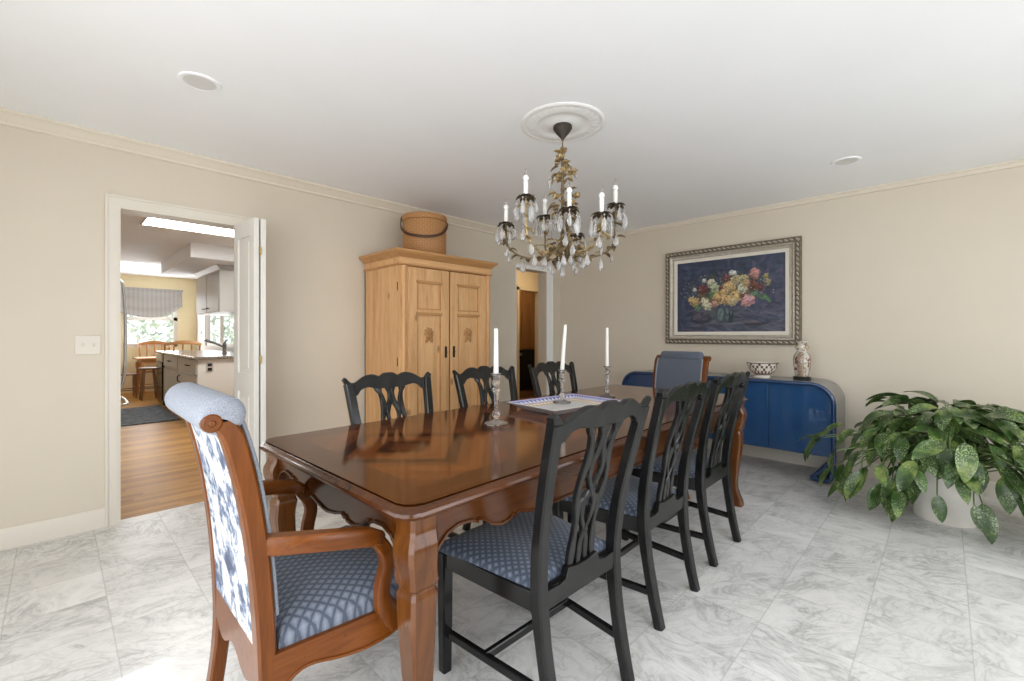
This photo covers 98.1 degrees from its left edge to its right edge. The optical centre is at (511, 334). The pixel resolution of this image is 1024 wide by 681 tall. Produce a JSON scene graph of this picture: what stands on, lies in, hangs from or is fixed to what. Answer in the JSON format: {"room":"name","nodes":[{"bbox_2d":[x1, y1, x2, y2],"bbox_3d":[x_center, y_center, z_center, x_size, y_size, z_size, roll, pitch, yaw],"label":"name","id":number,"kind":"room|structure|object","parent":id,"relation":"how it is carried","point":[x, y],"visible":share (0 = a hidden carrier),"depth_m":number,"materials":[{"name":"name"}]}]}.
{"room":"dining room","nodes":[
{"label":"dining room","id":0,"kind":"room"},
{"bbox_2d":[121,274,195,392],"bbox_3d":[-8.419,-0.025,8.769,0.100,2.450,3.800,0,0,44],"label":"wall","id":1,"kind":"structure","parent":0,"point":[186,313],"depth_m":9.60,"materials":[{"name":"yellow paint"}]},
{"bbox_2d":[123,310,177,346],"bbox_3d":[-7.710,-0.347,9.482,0.060,1.205,0.910,0,0,44],"label":"window","id":2,"kind":"structure","parent":1,"relation":"in","point":[174,319],"depth_m":9.58,"materials":[{"name":"white paint"}]},
{"bbox_2d":[121,287,182,317],"bbox_3d":[-7.647,-0.680,9.420,0.097,0.620,1.090,0,0,44],"label":"roman shade","id":3,"kind":"object","parent":1,"relation":"attached to","point":[141,302],"visible":0.88,"depth_m":9.42,"materials":[{"name":"fabric"}]},
{"bbox_2d":[161,242,233,276],"bbox_3d":[-4.857,-1.150,7.151,2.420,0.200,0.943,0,0,44],"label":"ceiling","id":4,"kind":"structure","parent":0,"point":[193,258],"depth_m":6.34,"materials":[{"name":"paint"}]},
{"bbox_2d":[196,314,233,350],"bbox_3d":[-4.160,-0.025,7.200,8.190,2.450,0.100,0,0,44],"label":"wall","id":5,"kind":"structure","parent":0,"point":[200,319],"depth_m":9.56,"materials":[{"name":"white paint"}]},
{"bbox_2d":[194,264,233,315],"bbox_3d":[-4.751,-0.700,7.317,1.540,0.700,0.557,0,0,44],"label":"upper cabinet","id":6,"kind":"object","parent":5,"relation":"attached to","point":[215,283],"visible":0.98,"depth_m":6.77,"materials":[{"name":"white paint"}]},
{"bbox_2d":[206,315,233,346],"bbox_3d":[-5.678,-0.265,8.680,2.250,0.970,0.060,0,0,44],"label":"window","id":7,"kind":"structure","parent":5,"relation":"in","point":[221,317],"depth_m":8.68,"materials":[{"name":"white paint"}]},
{"bbox_2d":[0,126,560,528],"bbox_3d":[-1.520,-0.025,3.941,0.140,2.450,6.400,0,0,44],"label":"wall","id":8,"kind":"structure","parent":0,"point":[53,190],"depth_m":2.77,"materials":[{"name":"paint"}]},
{"bbox_2d":[0,508,104,550],"bbox_3d":[-3.074,1.141,2.236,0.016,0.117,1.510,0,0,44],"label":"baseboard","id":9,"kind":"structure","parent":8,"relation":"attached to","point":[40,531],"depth_m":2.61,"materials":[{"name":"paint"}]},
{"bbox_2d":[75,335,100,354],"bbox_3d":[-2.600,0.061,2.723,0.016,0.116,0.116,0,0,44],"label":"light switch","id":10,"kind":"object","parent":8,"relation":"attached to","point":[84,344],"visible":1,"depth_m":2.72,"materials":[{"name":"plastic"}]},
{"bbox_2d":[105,193,250,527],"bbox_3d":[-2.298,0.157,3.133,0.174,2.086,0.857,0,0,44],"label":"trim","id":11,"kind":"structure","parent":8,"relation":"attached to","point":[115,205],"depth_m":2.81,"materials":[{"name":"paint"}]},
{"bbox_2d":[234,217,265,479],"bbox_3d":[-1.870,0.192,3.181,0.377,1.993,0.092,0,0,39],"label":"door","id":12,"kind":"structure","parent":8,"relation":"in","point":[249,235],"depth_m":3.08,"materials":[{"name":"white paint"}]},
{"bbox_2d":[0,107,558,246],"bbox_3d":[-1.448,-1.209,3.870,0.062,0.082,6.120,0,0,44],"label":"trim","id":13,"kind":"structure","parent":8,"relation":"attached to","point":[9,118],"depth_m":3.12,"materials":[{"name":"beige paint"}]},
{"bbox_2d":[515,263,552,394],"bbox_3d":[0.296,0.160,5.686,0.024,2.080,0.704,0,0,44],"label":"trim","id":14,"kind":"structure","parent":8,"relation":"attached to","point":[549,278],"depth_m":5.86,"materials":[{"name":"white paint"}]},
{"bbox_2d":[0,0,1023,279],"bbox_3d":[-2.393,-1.300,4.750,14.340,0.100,6.460,0,0,44],"label":"ceiling","id":15,"kind":"structure","parent":0,"point":[709,107],"depth_m":2.28,"materials":[{"name":"paint"}]},
{"bbox_2d":[121,261,160,273],"bbox_3d":[-7.021,-1.242,8.126,1.540,0.015,1.110,0,0,44],"label":"recessed light","id":16,"kind":"object","parent":15,"relation":"in","point":[125,266],"visible":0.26,"depth_m":8.14,"materials":[{"name":"white plastic"}]},
{"bbox_2d":[140,217,233,236],"bbox_3d":[-3.586,-1.242,5.131,0.580,0.015,1.040,0,0,44],"label":"recessed light","id":17,"kind":"object","parent":15,"relation":"in","point":[147,221],"visible":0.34,"depth_m":5.10,"materials":[{"name":"white plastic"}]},
{"bbox_2d":[178,71,220,92],"bbox_3d":[-1.542,-1.246,2.193,0.176,0.007,0.176,0,0,44],"label":"recessed light","id":18,"kind":"object","parent":15,"relation":"in","point":[197,81],"visible":1,"depth_m":2.19,"materials":[{"name":"paint"}]},
{"bbox_2d":[521,102,604,142],"bbox_3d":[0.299,-1.243,2.627,0.494,0.014,0.494,0,0,44],"label":"ceiling medallion","id":19,"kind":"object","parent":15,"relation":"attached to","point":[586,120],"visible":0.85,"depth_m":2.57,"materials":[{"name":"white paint"}]},
{"bbox_2d":[494,122,627,277],"bbox_3d":[0.282,-0.787,2.600,0.717,0.900,0.676,0,0,-33],"label":"chandelier","id":20,"kind":"object","parent":19,"relation":"hanging from","point":[565,249],"visible":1,"depth_m":2.58,"materials":[{"name":"brown metal"}]},
{"bbox_2d":[831,156,861,165],"bbox_3d":[2.400,-1.246,3.190,0.176,0.007,0.176,0,0,44],"label":"recessed light","id":21,"kind":"object","parent":15,"relation":"in","point":[850,160],"visible":1,"depth_m":3.18,"materials":[{"name":"paint"}]},
{"bbox_2d":[0,390,1023,680],"bbox_3d":[-0.983,1.250,6.197,14.340,0.100,10.500,0,0,44],"label":"floor","id":22,"kind":"structure","parent":0,"point":[815,587],"depth_m":2.01,"materials":[{"name":"stone"}]},
{"bbox_2d":[121,280,128,405],"bbox_3d":[-4.173,0.290,4.100,0.900,1.780,0.944,0,0,44],"label":"curtain","id":23,"kind":"object","parent":22,"relation":"on","point":[125,400],"visible":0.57,"depth_m":4.43,"materials":[{"name":"fabric"}]},
{"bbox_2d":[121,372,137,397],"bbox_3d":[-7.409,0.717,8.373,0.452,0.970,0.517,0,0,44],"label":"chair","id":24,"kind":"object","parent":22,"relation":"on","point":[134,378],"visible":0.3,"depth_m":8.42,"materials":[{"name":"brown wood"}]},
{"bbox_2d":[132,356,156,393],"bbox_3d":[-7.160,0.823,9.043,0.760,0.755,0.810,0,0,44],"label":"kitchen table","id":25,"kind":"object","parent":22,"relation":"on","point":[141,361],"visible":0.25,"depth_m":8.71,"materials":[{"name":"brown wood"}]},
{"bbox_2d":[138,367,157,400],"bbox_3d":[-6.765,0.901,8.274,0.330,0.602,0.330,0,0,44],"label":"stool","id":26,"kind":"object","parent":22,"relation":"on","point":[143,369],"visible":0.84,"depth_m":8.23,"materials":[{"name":"brown wood"}]},
{"bbox_2d":[121,405,179,425],"bbox_3d":[-5.703,1.190,6.484,1.780,0.018,1.120,0,0,44],"label":"rug","id":27,"kind":"object","parent":22,"relation":"on","point":[156,413],"visible":0.46,"depth_m":6.53,"materials":[{"name":"grey fabric"}]},
{"bbox_2d":[137,341,169,394],"bbox_3d":[-7.434,0.662,9.276,0.517,1.080,0.556,0,0,44],"label":"chair","id":28,"kind":"object","parent":22,"relation":"on","point":[146,343],"visible":0.38,"depth_m":9.33,"materials":[{"name":"brown wood"}]},
{"bbox_2d":[156,353,164,404],"bbox_3d":[-5.750,0.750,7.998,0.600,0.860,0.967,0,0,44],"label":"dishwasher","id":29,"kind":"object","parent":22,"relation":"on","point":[160,366],"visible":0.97,"depth_m":7.54,"materials":[{"name":"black metal"}]},
{"bbox_2d":[164,355,178,400],"bbox_3d":[-5.089,0.760,7.343,1.220,0.880,0.983,0,0,44],"label":"base cabinet","id":30,"kind":"object","parent":22,"relation":"on","point":[171,370],"visible":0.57,"depth_m":6.99,"materials":[{"name":"white paint"}]},
{"bbox_2d":[163,340,201,350],"bbox_3d":[-6.366,0.652,8.527,0.517,1.100,0.599,0,0,44],"label":"chair","id":31,"kind":"object","parent":22,"relation":"on","point":[182,342],"visible":0.34,"depth_m":8.34,"materials":[{"name":"brown wood"}]},
{"bbox_2d":[177,357,233,396],"bbox_3d":[-4.194,0.760,6.470,1.240,0.880,0.983,0,0,44],"label":"base cabinet","id":32,"kind":"object","parent":22,"relation":"on","point":[221,379],"visible":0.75,"depth_m":5.92,"materials":[{"name":"white paint"}]},
{"bbox_2d":[155,350,233,359],"bbox_3d":[-4.853,0.300,7.119,3.150,0.036,0.977,0,0,44],"label":"countertop","id":33,"kind":"structure","parent":32,"relation":"on","point":[188,354],"depth_m":6.48,"materials":[{"name":"stone"}]},
{"bbox_2d":[204,338,227,353],"bbox_3d":[-4.392,0.165,6.600,0.075,0.235,0.316,0,0,44],"label":"kitchen faucet","id":34,"kind":"object","parent":33,"relation":"on","point":[224,345],"visible":1,"depth_m":6.64,"materials":[{"name":"silver metal"}]},
{"bbox_2d":[206,362,212,371],"bbox_3d":[-3.958,0.420,5.816,0.011,0.120,0.080,0,0,44],"label":"power outlet","id":35,"kind":"object","parent":32,"relation":"attached to","point":[209,366],"visible":1,"depth_m":5.81,"materials":[{"name":"grey paint"}]},
{"bbox_2d":[164,382,398,680],"bbox_3d":[-0.635,0.673,1.340,0.600,1.070,0.603,0,0,44],"label":"armchair","id":36,"kind":"object","parent":22,"relation":"on","point":[311,595],"visible":0.91,"depth_m":1.16,"materials":[{"name":"brown wood"}]},
{"bbox_2d":[341,372,486,537],"bbox_3d":[-0.467,0.703,2.215,0.589,1.002,0.528,0,0,43],"label":"dining chair","id":37,"kind":"object","parent":22,"relation":"on","point":[389,381],"visible":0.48,"depth_m":2.37,"materials":[{"name":"black paint"}]},
{"bbox_2d":[359,247,497,422],"bbox_3d":[-0.752,0.250,4.149,0.640,1.900,1.110,0,0,44],"label":"armoire","id":38,"kind":"object","parent":22,"relation":"on","point":[425,311],"visible":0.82,"depth_m":3.87,"materials":[{"name":"brown wood"}]},
{"bbox_2d":[400,211,447,254],"bbox_3d":[-0.801,-0.897,4.062,0.429,0.395,0.429,0,0,44],"label":"lidded basket","id":39,"kind":"object","parent":38,"relation":"on","point":[422,231],"visible":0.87,"depth_m":3.90,"materials":[{"name":"wicker"}]},
{"bbox_2d":[259,385,747,680],"bbox_3d":[0.314,0.815,2.487,1.100,0.770,2.840,0,0,43],"label":"dining table","id":40,"kind":"object","parent":22,"relation":"on","point":[420,478],"visible":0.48,"depth_m":1.51,"materials":[{"name":"brown wood"}]},
{"bbox_2d":[484,373,507,425],"bbox_3d":[-0.077,0.307,2.145,0.110,0.245,0.116,0,0,44],"label":"candlestick","id":41,"kind":"object","parent":40,"relation":"on","point":[495,422],"visible":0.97,"depth_m":2.13,"materials":[{"name":"clear glass"}]},
{"bbox_2d":[493,328,498,373],"bbox_3d":[-0.077,0.085,2.145,0.026,0.238,0.026,0,0,44],"label":"taper candle","id":42,"kind":"object","parent":41,"relation":"on","point":[496,361],"visible":0.93,"depth_m":2.14,"materials":[{"name":"white wax"}]},
{"bbox_2d":[507,394,620,414],"bbox_3d":[0.314,0.409,2.613,0.574,0.042,0.394,0,0,-40],"label":"serving tray","id":43,"kind":"object","parent":40,"relation":"on","point":[546,405],"visible":0.85,"depth_m":2.66,"materials":[{"name":"white ceramic"}]},
{"bbox_2d":[553,369,570,403],"bbox_3d":[0.307,0.314,2.727,0.110,0.205,0.116,0,0,44],"label":"candlestick","id":44,"kind":"object","parent":43,"relation":"on","point":[561,374],"visible":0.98,"depth_m":2.71,"materials":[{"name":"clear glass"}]},
{"bbox_2d":[560,324,566,369],"bbox_3d":[0.317,0.081,2.728,0.041,0.295,0.025,0,0,-9],"label":"taper candle","id":45,"kind":"object","parent":44,"relation":"on","point":[562,365],"visible":0.99,"depth_m":2.72,"materials":[{"name":"white wax"}]},
{"bbox_2d":[599,366,614,397],"bbox_3d":[0.659,0.323,3.079,0.110,0.215,0.116,0,0,44],"label":"candlestick","id":46,"kind":"object","parent":40,"relation":"on","point":[606,371],"visible":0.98,"depth_m":3.06,"materials":[{"name":"clear glass"}]},
{"bbox_2d":[605,328,608,365],"bbox_3d":[0.659,0.089,3.079,0.026,0.285,0.026,0,0,44],"label":"taper candle","id":47,"kind":"object","parent":46,"relation":"on","point":[607,329],"visible":0.98,"depth_m":3.07,"materials":[{"name":"white wax"}]},
{"bbox_2d":[452,366,570,530],"bbox_3d":[0.015,0.703,2.716,0.589,1.002,0.528,0,0,44],"label":"dining chair","id":48,"kind":"object","parent":22,"relation":"on","point":[482,372],"visible":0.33,"depth_m":2.84,"materials":[{"name":"black paint"}]},
{"bbox_2d":[520,349,534,390],"bbox_3d":[0.002,0.762,9.706,0.650,0.875,1.200,0,0,44],"label":"wall oven","id":49,"kind":"object","parent":22,"relation":"on","point":[527,357],"visible":0.3,"depth_m":9.61,"materials":[{"name":"black glass"}]},
{"bbox_2d":[520,291,534,349],"bbox_3d":[-0.009,-0.390,9.716,0.620,1.420,1.200,0,0,44],"label":"cabinet","id":50,"kind":"object","parent":49,"relation":"on","point":[527,299],"visible":0.29,"depth_m":9.62,"materials":[{"name":"brown wood"}]},
{"bbox_2d":[438,395,650,680],"bbox_3d":[0.107,0.703,1.577,0.528,1.002,0.589,0,0,-44],"label":"dining chair","id":51,"kind":"object","parent":22,"relation":"on","point":[535,560],"visible":0.99,"depth_m":1.46,"materials":[{"name":"black paint"}]},
{"bbox_2d":[528,361,577,395],"bbox_3d":[0.497,0.703,3.217,0.589,1.002,0.528,0,0,44],"label":"dining chair","id":52,"kind":"object","parent":22,"relation":"on","point":[550,367],"visible":0.3,"depth_m":3.37,"materials":[{"name":"black paint"}]},
{"bbox_2d":[552,380,711,630],"bbox_3d":[0.565,0.703,2.111,0.589,1.002,0.528,0,0,43],"label":"dining chair","id":53,"kind":"object","parent":22,"relation":"on","point":[648,503],"visible":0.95,"depth_m":1.95,"materials":[{"name":"black paint"}]},
{"bbox_2d":[652,351,710,499],"bbox_3d":[1.273,0.673,3.611,0.600,1.070,0.603,0,0,44],"label":"armchair","id":54,"kind":"object","parent":22,"relation":"on","point":[671,368],"visible":0.26,"depth_m":3.74,"materials":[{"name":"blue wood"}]},
{"bbox_2d":[656,357,701,388],"bbox_3d":[1.406,0.463,3.748,0.376,0.535,0.122,0,0,44],"label":"cushion","id":55,"kind":"object","parent":54,"relation":"on","point":[671,372],"depth_m":3.75,"materials":[{"name":"blue fabric"}]},
{"bbox_2d":[622,371,749,566],"bbox_3d":[1.014,0.703,2.608,0.589,1.002,0.528,0,0,44],"label":"dining chair","id":56,"kind":"object","parent":22,"relation":"on","point":[705,471],"visible":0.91,"depth_m":2.44,"materials":[{"name":"black paint"}]},
{"bbox_2d":[622,369,844,482],"bbox_3d":[2.038,0.788,4.338,1.912,0.807,0.483,0,0,44],"label":"sideboard","id":57,"kind":"object","parent":22,"relation":"on","point":[781,410],"visible":0.54,"depth_m":3.75,"materials":[{"name":"blue paint"}]},
{"bbox_2d":[746,362,778,377],"bbox_3d":[2.297,0.320,4.074,0.262,0.138,0.262,0,0,44],"label":"bowl","id":58,"kind":"object","parent":57,"relation":"on","point":[761,369],"visible":1,"depth_m":4.00,"materials":[{"name":"white ceramic"}]},
{"bbox_2d":[793,341,811,380],"bbox_3d":[2.508,0.221,3.840,0.140,0.336,0.140,0,0,44],"label":"vase","id":59,"kind":"object","parent":57,"relation":"on","point":[801,358],"visible":1,"depth_m":3.80,"materials":[{"name":"beige ceramic"}]},
{"bbox_2d":[798,391,1023,543],"bbox_3d":[2.828,0.799,2.878,1.608,0.803,1.237,0,0,44],"label":"potted plant","id":60,"kind":"object","parent":22,"relation":"on","point":[943,473],"visible":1,"depth_m":2.73,"materials":[{"name":"green plant"}]},
{"bbox_2d":[517,270,537,365],"bbox_3d":[0.570,-0.025,8.104,0.100,2.450,5.600,0,0,44],"label":"wall","id":61,"kind":"structure","parent":0,"point":[526,279],"depth_m":7.86,"materials":[{"name":"beige paint"}]},
{"bbox_2d":[517,287,537,398],"bbox_3d":[0.304,0.190,7.749,0.015,2.020,0.630,0,0,44],"label":"trim","id":62,"kind":"structure","parent":61,"relation":"attached to","point":[518,288],"depth_m":7.54,"materials":[{"name":"beige paint"}]},
{"bbox_2d":[561,166,1023,481],"bbox_3d":[2.831,-0.025,4.070,5.910,2.450,0.140,0,0,44],"label":"wall","id":63,"kind":"structure","parent":0,"point":[920,287],"depth_m":3.76,"materials":[{"name":"paint"}]},
{"bbox_2d":[666,236,801,344],"bbox_3d":[2.200,-0.409,4.546,1.301,1.007,0.059,0,0,44],"label":"framed painting","id":64,"kind":"object","parent":63,"relation":"attached to","point":[750,293],"visible":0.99,"depth_m":4.48,"materials":[{"name":"paint"}]},
{"bbox_2d":[573,159,1023,244],"bbox_3d":[2.720,-1.228,4.056,5.770,0.044,0.034,0,0,44],"label":"trim","id":65,"kind":"structure","parent":63,"relation":"attached to","point":[1016,163],"depth_m":3.89,"materials":[{"name":"beige paint"}]},
{"bbox_2d":[708,439,996,498],"bbox_3d":[2.726,1.141,4.063,5.770,0.117,0.016,0,0,44],"label":"baseboard","id":66,"kind":"structure","parent":63,"relation":"attached to","point":[750,450],"depth_m":4.12,"materials":[{"name":"paint"}]},
{"label":"outside","id":67,"kind":"structure","parent":0,"visible":0},
{"bbox_3d":[-2.165,1.425,3.509,36.000,0.150,30.000,0,0,44],"label":"ground","id":68,"kind":"structure","parent":67,"visible":0},
{"bbox_2d":[127,313,233,343],"bbox_3d":[-9.269,-0.494,12.832,3.360,3.700,3.420,0,0,44],"label":"tree","id":69,"kind":"object","parent":68,"relation":"on","point":[151,337],"visible":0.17,"depth_m":12.28,"materials":[{"name":"green plant"}]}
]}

